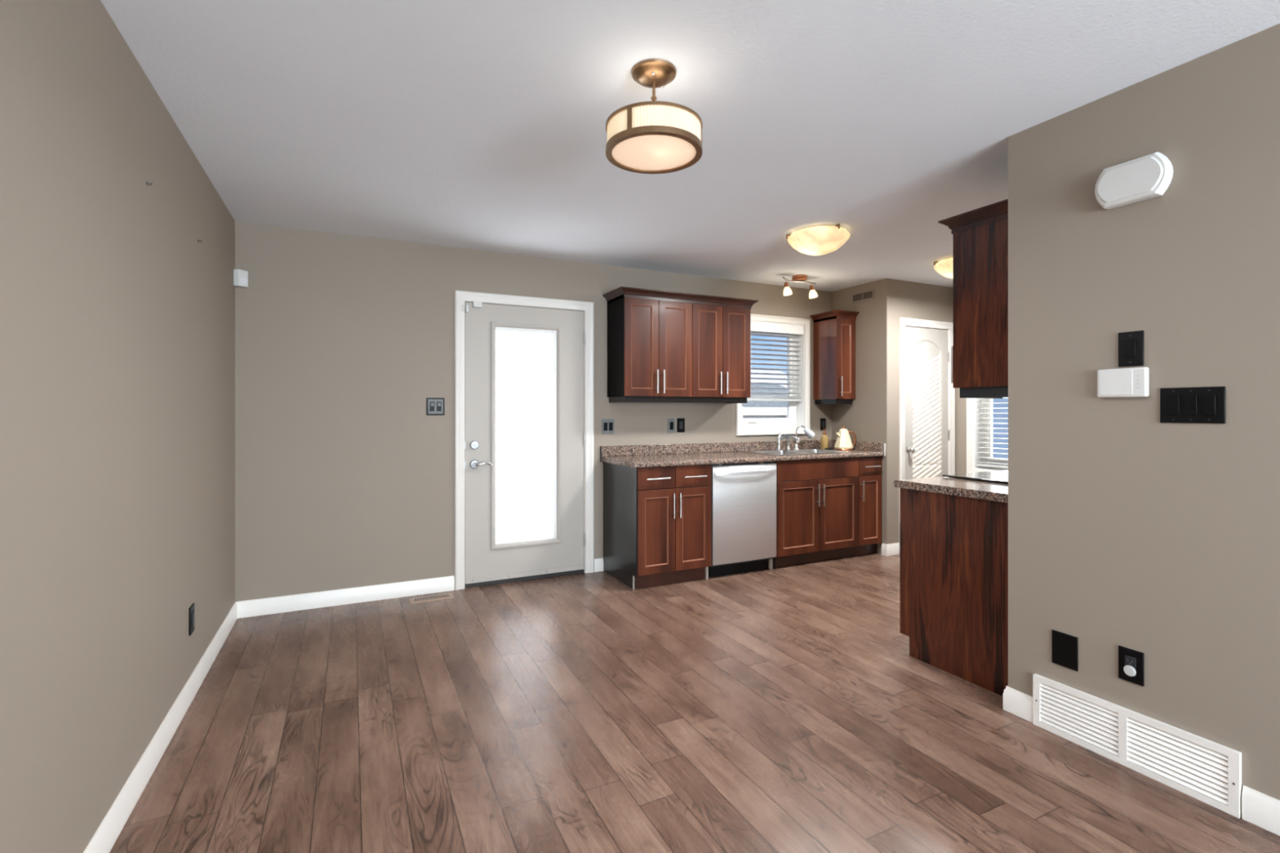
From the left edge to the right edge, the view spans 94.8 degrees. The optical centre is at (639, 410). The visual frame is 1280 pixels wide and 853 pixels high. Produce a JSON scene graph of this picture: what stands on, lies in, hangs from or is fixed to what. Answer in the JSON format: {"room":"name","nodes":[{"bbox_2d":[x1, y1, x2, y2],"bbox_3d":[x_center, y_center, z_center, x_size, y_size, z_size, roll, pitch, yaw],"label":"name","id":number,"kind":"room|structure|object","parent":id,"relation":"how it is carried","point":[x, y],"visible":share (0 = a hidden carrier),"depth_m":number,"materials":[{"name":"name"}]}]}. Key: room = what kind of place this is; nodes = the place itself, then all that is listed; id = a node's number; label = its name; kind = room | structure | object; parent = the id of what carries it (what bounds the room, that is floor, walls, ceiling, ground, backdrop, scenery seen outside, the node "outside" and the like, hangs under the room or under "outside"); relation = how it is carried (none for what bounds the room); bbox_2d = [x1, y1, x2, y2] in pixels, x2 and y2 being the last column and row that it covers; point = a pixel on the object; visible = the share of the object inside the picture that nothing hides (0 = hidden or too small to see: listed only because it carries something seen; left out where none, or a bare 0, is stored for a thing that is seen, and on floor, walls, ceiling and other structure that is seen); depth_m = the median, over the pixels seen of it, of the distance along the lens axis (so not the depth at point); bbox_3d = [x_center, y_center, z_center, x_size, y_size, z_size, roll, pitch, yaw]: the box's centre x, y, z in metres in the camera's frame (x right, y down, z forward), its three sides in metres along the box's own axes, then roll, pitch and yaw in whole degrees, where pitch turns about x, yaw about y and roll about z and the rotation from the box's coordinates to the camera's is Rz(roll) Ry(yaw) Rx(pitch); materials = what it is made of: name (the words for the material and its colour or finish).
{"room":"empty dining area","nodes":[
{"label":"empty dining area","id":0,"kind":"room"},
{"bbox_2d":[0,0,235,852],"bbox_3d":[-0.823,0.053,0.094,0.120,2.440,8.094,0,0,-26],"label":"wall","id":1,"kind":"structure","parent":0,"point":[117,325],"depth_m":1.66,"materials":[{"name":"beige paint"}]},
{"bbox_2d":[83,601,237,852],"bbox_3d":[-0.730,1.223,0.056,0.014,0.102,7.944,0,0,-26],"label":"baseboard","id":2,"kind":"structure","parent":1,"relation":"attached to","point":[110,828],"depth_m":2.09,"materials":[{"name":"white wood"}]},
{"bbox_2d":[188,603,195,635],"bbox_3d":[-1.992,0.926,2.619,0.011,0.122,0.076,0,0,-26],"label":"power outlet","id":3,"kind":"object","parent":1,"relation":"attached to","point":[192,609],"visible":1,"depth_m":2.60,"materials":[{"name":"black plastic"}]},
{"bbox_2d":[191,610,194,627],"bbox_3d":[-1.989,0.926,2.620,0.004,0.066,0.033,0,0,-26],"label":"receptacle","id":4,"kind":"object","parent":3,"relation":"attached to","point":[193,611],"depth_m":2.61,"materials":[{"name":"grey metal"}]},
{"bbox_2d":[233,269,248,288],"bbox_3d":[-2.441,-0.809,3.602,0.070,0.100,0.071,0,0,-25],"label":"sensor","id":5,"kind":"object","parent":1,"relation":"attached to","point":[240,277],"visible":1,"depth_m":3.58,"materials":[{"name":"white plastic"}]},
{"bbox_2d":[235,221,831,601],"bbox_3d":[0.138,0.053,4.992,5.928,2.440,0.150,0,0,-26],"label":"wall","id":6,"kind":"structure","parent":0,"point":[344,479],"depth_m":3.96,"materials":[{"name":"beige paint"}]},
{"bbox_2d":[235,575,454,618],"bbox_3d":[-1.903,1.223,3.898,1.297,0.102,0.014,0,0,-26],"label":"baseboard","id":7,"kind":"structure","parent":6,"relation":"attached to","point":[261,606],"depth_m":3.87,"materials":[{"name":"white wood"}]},
{"bbox_2d":[426,397,444,415],"bbox_3d":[-1.433,-0.031,4.128,0.121,0.122,0.014,0,0,-26],"label":"light switch","id":8,"kind":"object","parent":6,"relation":"attached to","point":[434,406],"visible":1,"depth_m":4.13,"materials":[{"name":"black plastic"}]},
{"bbox_2d":[454,290,594,590],"bbox_3d":[-0.840,0.208,4.417,1.060,2.131,0.020,0,0,-26],"label":"trim","id":9,"kind":"structure","parent":6,"relation":"attached to","point":[460,296],"depth_m":4.35,"materials":[{"name":"white wood"}]},
{"bbox_2d":[464,301,585,588],"bbox_3d":[-0.866,0.234,4.465,0.960,2.080,0.210,0,0,-26],"label":"door","id":10,"kind":"structure","parent":6,"relation":"in","point":[525,366],"depth_m":4.43,"materials":[{"name":"white paint"}]},
{"bbox_2d":[462,301,482,312],"bbox_3d":[-1.206,-0.748,4.236,0.136,0.082,0.030,0,0,-26],"label":"sensor","id":11,"kind":"object","parent":10,"relation":"attached to","point":[475,304],"visible":1,"depth_m":4.23,"materials":[{"name":"white plastic"}]},
{"bbox_2d":[594,558,603,572],"bbox_3d":[-0.328,1.223,4.672,0.079,0.102,0.014,0,0,-26],"label":"baseboard","id":12,"kind":"structure","parent":6,"relation":"attached to","point":[598,562],"depth_m":4.67,"materials":[{"name":"white wood"}]},
{"bbox_2d":[601,418,613,434],"bbox_3d":[-0.255,0.124,4.708,0.108,0.118,0.013,0,0,-26],"label":"light switch","id":13,"kind":"object","parent":6,"relation":"attached to","point":[607,424],"visible":1,"depth_m":4.71,"materials":[{"name":"grey metal"}]},
{"bbox_2d":[667,418,675,432],"bbox_3d":[0.267,0.124,4.965,0.070,0.118,0.013,0,0,-26],"label":"light switch","id":14,"kind":"object","parent":6,"relation":"attached to","point":[671,422],"visible":1,"depth_m":4.96,"materials":[{"name":"grey metal"}]},
{"bbox_2d":[602,286,758,403],"bbox_3d":[0.346,-0.494,4.806,1.258,0.858,0.364,0,0,-26],"label":"upper cabinet","id":15,"kind":"object","parent":6,"relation":"attached to","point":[664,346],"visible":1,"depth_m":4.65,"materials":[{"name":"brown wood"}]},
{"bbox_2d":[676,417,684,432],"bbox_3d":[0.349,0.121,5.006,0.074,0.120,0.011,0,0,-26],"label":"power outlet","id":16,"kind":"object","parent":6,"relation":"attached to","point":[680,421],"visible":1,"depth_m":5.00,"materials":[{"name":"black plastic"}]},
{"bbox_2d":[679,421,683,429],"bbox_3d":[0.350,0.121,5.003,0.033,0.066,0.004,0,0,-26],"label":"receptacle","id":17,"kind":"object","parent":16,"relation":"attached to","point":[681,423],"depth_m":5.00,"materials":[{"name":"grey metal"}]},
{"bbox_2d":[601,439,832,456],"bbox_3d":[0.787,0.321,5.215,2.445,0.082,0.020,0,0,-26],"label":"backsplash","id":18,"kind":"structure","parent":6,"relation":"attached to","point":[660,449],"depth_m":5.07,"materials":[{"name":"stone"}]},
{"bbox_2d":[735,313,809,435],"bbox_3d":[1.242,-0.328,5.440,0.851,1.102,0.020,0,0,-26],"label":"trim","id":19,"kind":"structure","parent":6,"relation":"attached to","point":[739,431],"depth_m":5.50,"materials":[{"name":"white wood"}]},
{"bbox_2d":[742,320,804,429],"bbox_3d":[1.206,-0.328,5.515,0.737,0.988,0.144,0,0,-26],"label":"window","id":20,"kind":"structure","parent":6,"relation":"in","point":[795,410],"depth_m":5.64,"materials":[{"name":"plastic"}]},
{"bbox_2d":[746,320,803,401],"bbox_3d":[1.217,-0.454,5.491,0.717,0.725,0.085,0,0,-26],"label":"window blind","id":21,"kind":"object","parent":20,"relation":"attached to","point":[762,326],"visible":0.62,"depth_m":5.51,"materials":[{"name":"plastic"}]},
{"bbox_2d":[820,417,826,430],"bbox_3d":[1.777,0.129,5.708,0.066,0.115,0.011,0,0,-26],"label":"power outlet","id":22,"kind":"object","parent":6,"relation":"attached to","point":[823,420],"visible":1,"depth_m":5.70,"materials":[{"name":"black plastic"}]},
{"bbox_2d":[809,310,859,404],"bbox_3d":[1.830,-0.489,5.545,0.280,0.852,0.346,0,0,-26],"label":"upper cabinet","id":23,"kind":"object","parent":6,"relation":"attached to","point":[834,331],"visible":1,"depth_m":5.46,"materials":[{"name":"brown wood"}]},
{"bbox_2d":[100,0,1279,291],"bbox_3d":[1.863,-1.216,1.347,6.048,0.100,8.214,0,0,-26],"label":"ceiling","id":24,"kind":"structure","parent":0,"point":[480,125],"depth_m":2.26,"materials":[{"name":"white paint"}]},
{"bbox_2d":[605,58,702,173],"bbox_3d":[0.048,-1.024,2.027,0.332,0.283,0.332,0,0,-26],"label":"flush light","id":25,"kind":"object","parent":24,"relation":"hanging from","point":[647,137],"visible":1,"depth_m":1.96,"materials":[{"name":"white glass"}]},
{"bbox_2d":[612,134,696,170],"bbox_3d":[0.048,-0.887,2.027,0.290,0.001,0.290,0,0,-26],"label":"diffuser","id":26,"kind":"object","parent":25,"relation":"attached to","point":[629,152],"depth_m":2.02,"materials":[{"name":"white glass"}]},
{"bbox_2d":[782,275,817,298],"bbox_3d":[1.383,-1.076,5.098,0.373,0.179,0.132,0,0,-26],"label":"light bar","id":27,"kind":"object","parent":24,"relation":"attached to","point":[798,278],"visible":1,"depth_m":5.06,"materials":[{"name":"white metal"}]},
{"bbox_2d":[786,224,849,255],"bbox_3d":[1.169,-1.095,3.849,0.392,0.141,0.400,0,0,-26],"label":"dome light","id":28,"kind":"object","parent":24,"relation":"attached to","point":[816,240],"visible":1,"depth_m":3.73,"materials":[{"name":"beige glass"}]},
{"bbox_2d":[933,257,952,278],"bbox_3d":[2.494,-1.095,4.552,0.392,0.141,0.400,0,0,-26],"label":"dome light","id":29,"kind":"object","parent":24,"relation":"attached to","point":[944,267],"visible":0.21,"depth_m":4.52,"materials":[{"name":"beige glass"}]},
{"bbox_2d":[109,553,1279,852],"bbox_3d":[1.863,1.323,1.347,6.048,0.100,8.214,0,0,-26],"label":"floor","id":30,"kind":"structure","parent":0,"point":[786,709],"depth_m":2.27,"materials":[{"name":"laminate"}]},
{"bbox_2d":[408,592,454,604],"bbox_3d":[-1.415,1.270,3.998,0.284,0.006,0.116,0,0,-26],"label":"floor vent","id":31,"kind":"object","parent":30,"relation":"in","point":[445,596],"visible":1,"depth_m":3.99,"materials":[{"name":"brown metal"}]},
{"bbox_2d":[603,462,711,589],"bbox_3d":[0.130,0.838,4.543,0.630,0.872,0.642,0,0,-26],"label":"base cabinet","id":32,"kind":"object","parent":30,"relation":"on","point":[657,521],"visible":1,"depth_m":4.31,"materials":[{"name":"brown wood"}]},
{"bbox_2d":[600,439,884,467],"bbox_3d":[0.920,0.340,4.940,2.448,0.123,0.631,0,0,-26],"label":"countertop","id":33,"kind":"structure","parent":32,"relation":"on","point":[689,454],"depth_m":4.86,"materials":[{"name":"stone"}]},
{"bbox_2d":[775,431,799,450],"bbox_3d":[1.339,0.270,5.312,0.228,0.171,0.089,0,0,32],"label":"faucet","id":34,"kind":"object","parent":33,"relation":"on","point":[779,438],"visible":1,"depth_m":5.32,"materials":[{"name":"silver metal"}]},
{"bbox_2d":[739,448,853,461],"bbox_3d":[1.371,0.445,5.173,0.825,0.180,0.535,0,0,-26],"label":"sink","id":35,"kind":"object","parent":33,"relation":"in","point":[806,451],"visible":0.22,"depth_m":5.22,"materials":[{"name":"metal"}]},
{"bbox_2d":[785,438,791,449],"bbox_3d":[1.359,0.289,5.398,0.044,0.131,0.044,0,0,-26],"label":"sprayer","id":36,"kind":"object","parent":35,"relation":"on","point":[788,439],"visible":0.76,"depth_m":5.39,"materials":[{"name":"silver metal"}]},
{"bbox_2d":[794,425,814,449],"bbox_3d":[1.528,0.244,5.462,0.207,0.222,0.074,0,0,-26],"label":"tap","id":37,"kind":"object","parent":33,"relation":"on","point":[809,433],"visible":0.93,"depth_m":5.45,"materials":[{"name":"silver metal"}]},
{"bbox_2d":[820,428,828,448],"bbox_3d":[1.748,0.264,5.578,0.073,0.196,0.072,0,0,-26],"label":"soap bottle","id":38,"kind":"object","parent":33,"relation":"on","point":[824,438],"visible":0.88,"depth_m":5.55,"materials":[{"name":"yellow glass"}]},
{"bbox_2d":[834,426,856,450],"bbox_3d":[1.884,0.249,5.450,0.172,0.224,0.172,0,0,45],"label":"electric kettle","id":39,"kind":"object","parent":33,"relation":"on","point":[843,442],"visible":1,"depth_m":5.40,"materials":[{"name":"beige metal"}]},
{"bbox_2d":[708,461,776,577],"bbox_3d":[0.706,0.839,4.797,0.605,0.869,0.601,0,0,-26],"label":"dishwasher","id":40,"kind":"object","parent":30,"relation":"on","point":[744,495],"visible":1,"depth_m":4.55,"materials":[{"name":"grey metal"}]},
{"bbox_2d":[773,457,858,568],"bbox_3d":[1.371,0.838,5.153,0.884,0.872,0.642,0,0,-26],"label":"base cabinet","id":41,"kind":"object","parent":30,"relation":"on","point":[817,500],"visible":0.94,"depth_m":4.89,"materials":[{"name":"brown wood"}]},
{"bbox_2d":[853,456,881,556],"bbox_3d":[1.894,0.838,5.410,0.277,0.872,0.642,0,0,-26],"label":"base cabinet","id":42,"kind":"object","parent":30,"relation":"on","point":[869,468],"visible":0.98,"depth_m":5.16,"materials":[{"name":"brown wood"}]},
{"bbox_2d":[899,488,1008,696],"bbox_3d":[1.654,0.840,2.923,0.325,0.868,0.667,0,0,-26],"label":"base cabinet","id":43,"kind":"object","parent":30,"relation":"on","point":[953,549],"visible":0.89,"depth_m":2.83,"materials":[{"name":"brown wood"}]},
{"bbox_2d":[893,476,1008,502],"bbox_3d":[1.648,0.385,2.912,0.344,0.038,0.653,0,0,-26],"label":"countertop","id":44,"kind":"structure","parent":43,"relation":"on","point":[954,486],"depth_m":2.90,"materials":[{"name":"stone"}]},
{"bbox_2d":[942,470,1008,484],"bbox_3d":[2.136,0.803,3.177,0.760,0.901,0.688,0,0,-26],"label":"range","id":45,"kind":"object","parent":30,"relation":"on","point":[1001,477],"visible":0.15,"depth_m":3.18,"materials":[{"name":"silver metal"}]},
{"bbox_2d":[831,280,877,553],"bbox_3d":[2.048,0.053,5.537,0.100,2.440,0.557,0,0,-26],"label":"wall","id":46,"kind":"structure","parent":0,"point":[860,417],"depth_m":5.41,"materials":[{"name":"beige paint"}]},
{"bbox_2d":[851,288,875,303],"bbox_3d":[2.049,-1.054,5.414,0.008,0.090,0.270,0,0,-26],"label":"air vent","id":47,"kind":"object","parent":46,"relation":"in","point":[868,295],"visible":1,"depth_m":5.41,"materials":[{"name":"metal"}]},
{"bbox_2d":[877,278,952,554],"bbox_3d":[2.556,0.053,5.421,0.910,2.440,0.100,0,0,-26],"label":"wall","id":48,"kind":"structure","parent":0,"point":[896,299],"depth_m":5.22,"materials":[{"name":"beige paint"}]},
{"bbox_2d":[884,443,885,456],"bbox_3d":[2.159,0.344,5.192,0.006,0.110,0.016,0,0,-26],"label":"wall bracket","id":49,"kind":"object","parent":48,"relation":"attached to","point":[884,443],"visible":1,"depth_m":5.19,"materials":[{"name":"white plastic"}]},
{"bbox_2d":[881,542,899,555],"bbox_3d":[2.223,1.223,5.220,0.162,0.102,0.061,0,0,-26],"label":"baseboard","id":50,"kind":"structure","parent":48,"relation":"attached to","point":[890,549],"depth_m":5.19,"materials":[{"name":"white wood"}]},
{"bbox_2d":[898,317,955,543],"bbox_3d":[2.641,0.221,5.396,0.735,2.106,0.020,0,0,-26],"label":"trim","id":51,"kind":"structure","parent":48,"relation":"attached to","point":[903,322],"depth_m":5.26,"materials":[{"name":"white wood"}]},
{"bbox_2d":[905,325,949,479],"bbox_3d":[2.629,0.251,5.422,0.630,2.045,0.162,0,0,-26],"label":"door","id":52,"kind":"structure","parent":48,"relation":"in","point":[926,348],"depth_m":5.42,"materials":[{"name":"white paint"}]},
{"bbox_2d":[955,387,966,473],"bbox_3d":[3.405,0.053,4.895,0.150,2.440,2.907,0,0,-26],"label":"wall","id":53,"kind":"structure","parent":0,"point":[960,403],"depth_m":5.53,"materials":[{"name":"beige paint"}]},
{"bbox_2d":[966,398,991,472],"bbox_3d":[3.194,-0.121,5.132,0.020,1.424,0.739,0,0,-26],"label":"trim","id":54,"kind":"structure","parent":53,"relation":"attached to","point":[969,401],"depth_m":5.43,"materials":[{"name":"white wood"}]},
{"bbox_2d":[973,398,1008,471],"bbox_3d":[3.268,-0.121,5.169,0.144,1.310,0.625,0,0,-26],"label":"window","id":55,"kind":"structure","parent":53,"relation":"in","point":[975,450],"depth_m":5.42,"materials":[{"name":"plastic"}]},
{"bbox_2d":[976,397,1008,468],"bbox_3d":[3.237,-0.131,5.154,0.102,1.268,0.605,0,0,-26],"label":"window blind","id":56,"kind":"object","parent":55,"relation":"attached to","point":[977,464],"visible":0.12,"depth_m":5.29,"materials":[{"name":"plastic"}]},
{"bbox_2d":[1008,23,1279,799],"bbox_3d":[2.748,0.053,0.213,0.100,2.440,5.157,0,0,-26],"label":"wall","id":57,"kind":"structure","parent":0,"point":[1128,528],"depth_m":2.04,"materials":[{"name":"beige paint"}]},
{"bbox_2d":[937,199,1008,398],"bbox_3d":[1.699,-0.493,2.780,0.369,0.861,0.373,0,0,-26],"label":"upper cabinet","id":58,"kind":"object","parent":57,"relation":"attached to","point":[980,348],"visible":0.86,"depth_m":2.72,"materials":[{"name":"brown wood"}]},
{"bbox_2d":[1003,685,1032,723],"bbox_3d":[1.595,1.223,2.465,0.044,0.102,0.124,0,0,-26],"label":"baseboard","id":59,"kind":"structure","parent":57,"relation":"attached to","point":[1017,703],"depth_m":2.46,"materials":[{"name":"white wood"}]},
{"bbox_2d":[1052,629,1078,671],"bbox_3d":[1.662,0.935,2.303,0.007,0.130,0.092,0,0,-26],"label":"blank plate","id":60,"kind":"object","parent":57,"relation":"attached to","point":[1064,646],"visible":1,"depth_m":2.30,"materials":[{"name":"black plastic"}]},
{"bbox_2d":[1097,367,1149,397],"bbox_3d":[1.740,-0.102,2.123,0.026,0.104,0.152,0,0,-26],"label":"thermostat","id":61,"kind":"object","parent":57,"relation":"attached to","point":[1135,381],"visible":1,"depth_m":2.11,"materials":[{"name":"white plastic"}]},
{"bbox_2d":[1118,645,1143,686],"bbox_3d":[1.756,0.911,2.107,0.011,0.118,0.076,0,0,-26],"label":"power outlet","id":62,"kind":"object","parent":57,"relation":"attached to","point":[1126,656],"visible":1,"depth_m":2.10,"materials":[{"name":"black plastic"}]},
{"bbox_2d":[1123,665,1136,676],"bbox_3d":[1.749,0.928,2.103,0.005,0.037,0.037,0,0,-26],"label":"plug","id":63,"kind":"object","parent":62,"relation":"attached to","point":[1129,670],"visible":1,"depth_m":2.10,"materials":[{"name":"white plastic"}]},
{"bbox_2d":[1124,654,1136,676],"bbox_3d":[1.754,0.911,2.105,0.004,0.066,0.033,0,0,-26],"label":"receptacle","id":64,"kind":"object","parent":62,"relation":"attached to","point":[1130,660],"depth_m":2.10,"materials":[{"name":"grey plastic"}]},
{"bbox_2d":[1118,330,1143,367],"bbox_3d":[1.755,-0.222,2.107,0.013,0.124,0.076,0,0,-26],"label":"light switch","id":65,"kind":"object","parent":57,"relation":"attached to","point":[1131,344],"visible":1,"depth_m":2.10,"materials":[{"name":"black plastic"}]},
{"bbox_2d":[1094,151,1173,209],"bbox_3d":[1.743,-0.814,2.088,0.050,0.144,0.220,0,0,-26],"label":"door chime","id":66,"kind":"object","parent":57,"relation":"attached to","point":[1148,176],"visible":1,"depth_m":2.06,"materials":[{"name":"white plastic"}]},
{"bbox_2d":[1032,673,1241,817],"bbox_3d":[1.744,1.173,2.122,0.018,0.202,0.620,0,0,-26],"label":"air vent","id":67,"kind":"object","parent":57,"relation":"in","point":[1206,771],"visible":1,"depth_m":2.06,"materials":[{"name":"white metal"}]},
{"bbox_2d":[1160,386,1225,423],"bbox_3d":[1.830,-0.019,1.954,0.013,0.119,0.168,0,0,-26],"label":"light switch","id":68,"kind":"object","parent":57,"relation":"attached to","point":[1198,405],"visible":1,"depth_m":1.95,"materials":[{"name":"black plastic"}]},
{"bbox_2d":[1241,785,1279,835],"bbox_3d":[2.860,1.223,-0.143,0.014,0.102,4.421,0,0,-26],"label":"baseboard","id":69,"kind":"structure","parent":57,"relation":"attached to","point":[1261,810],"depth_m":1.80,"materials":[{"name":"white wood"}]},
{"label":"outside","id":70,"kind":"structure","parent":0,"visible":0},
{"bbox_3d":[-11.027,2.424,22.437,120.000,0.200,130.000,0,0,-26],"label":"ground","id":71,"kind":"structure","parent":70,"visible":0},
{"bbox_2d":[742,383,786,417],"bbox_3d":[2.445,0.584,22.912,7.000,3.480,7.830,0,0,-26],"label":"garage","id":72,"kind":"structure","parent":71,"relation":"on","point":[752,409],"depth_m":19.94,"materials":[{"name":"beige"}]},
{"bbox_2d":[751,369,786,387],"bbox_3d":[1.841,-0.317,39.330,18.800,5.280,9.830,0,0,-26],"label":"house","id":73,"kind":"structure","parent":71,"relation":"on","point":[752,371],"depth_m":40.34,"materials":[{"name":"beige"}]},
{"bbox_2d":[992,396,1008,458],"bbox_3d":[8.522,-0.467,12.099,4.830,5.580,5.000,0,0,-26],"label":"house","id":74,"kind":"structure","parent":71,"relation":"on","point":[997,402],"depth_m":11.11,"materials":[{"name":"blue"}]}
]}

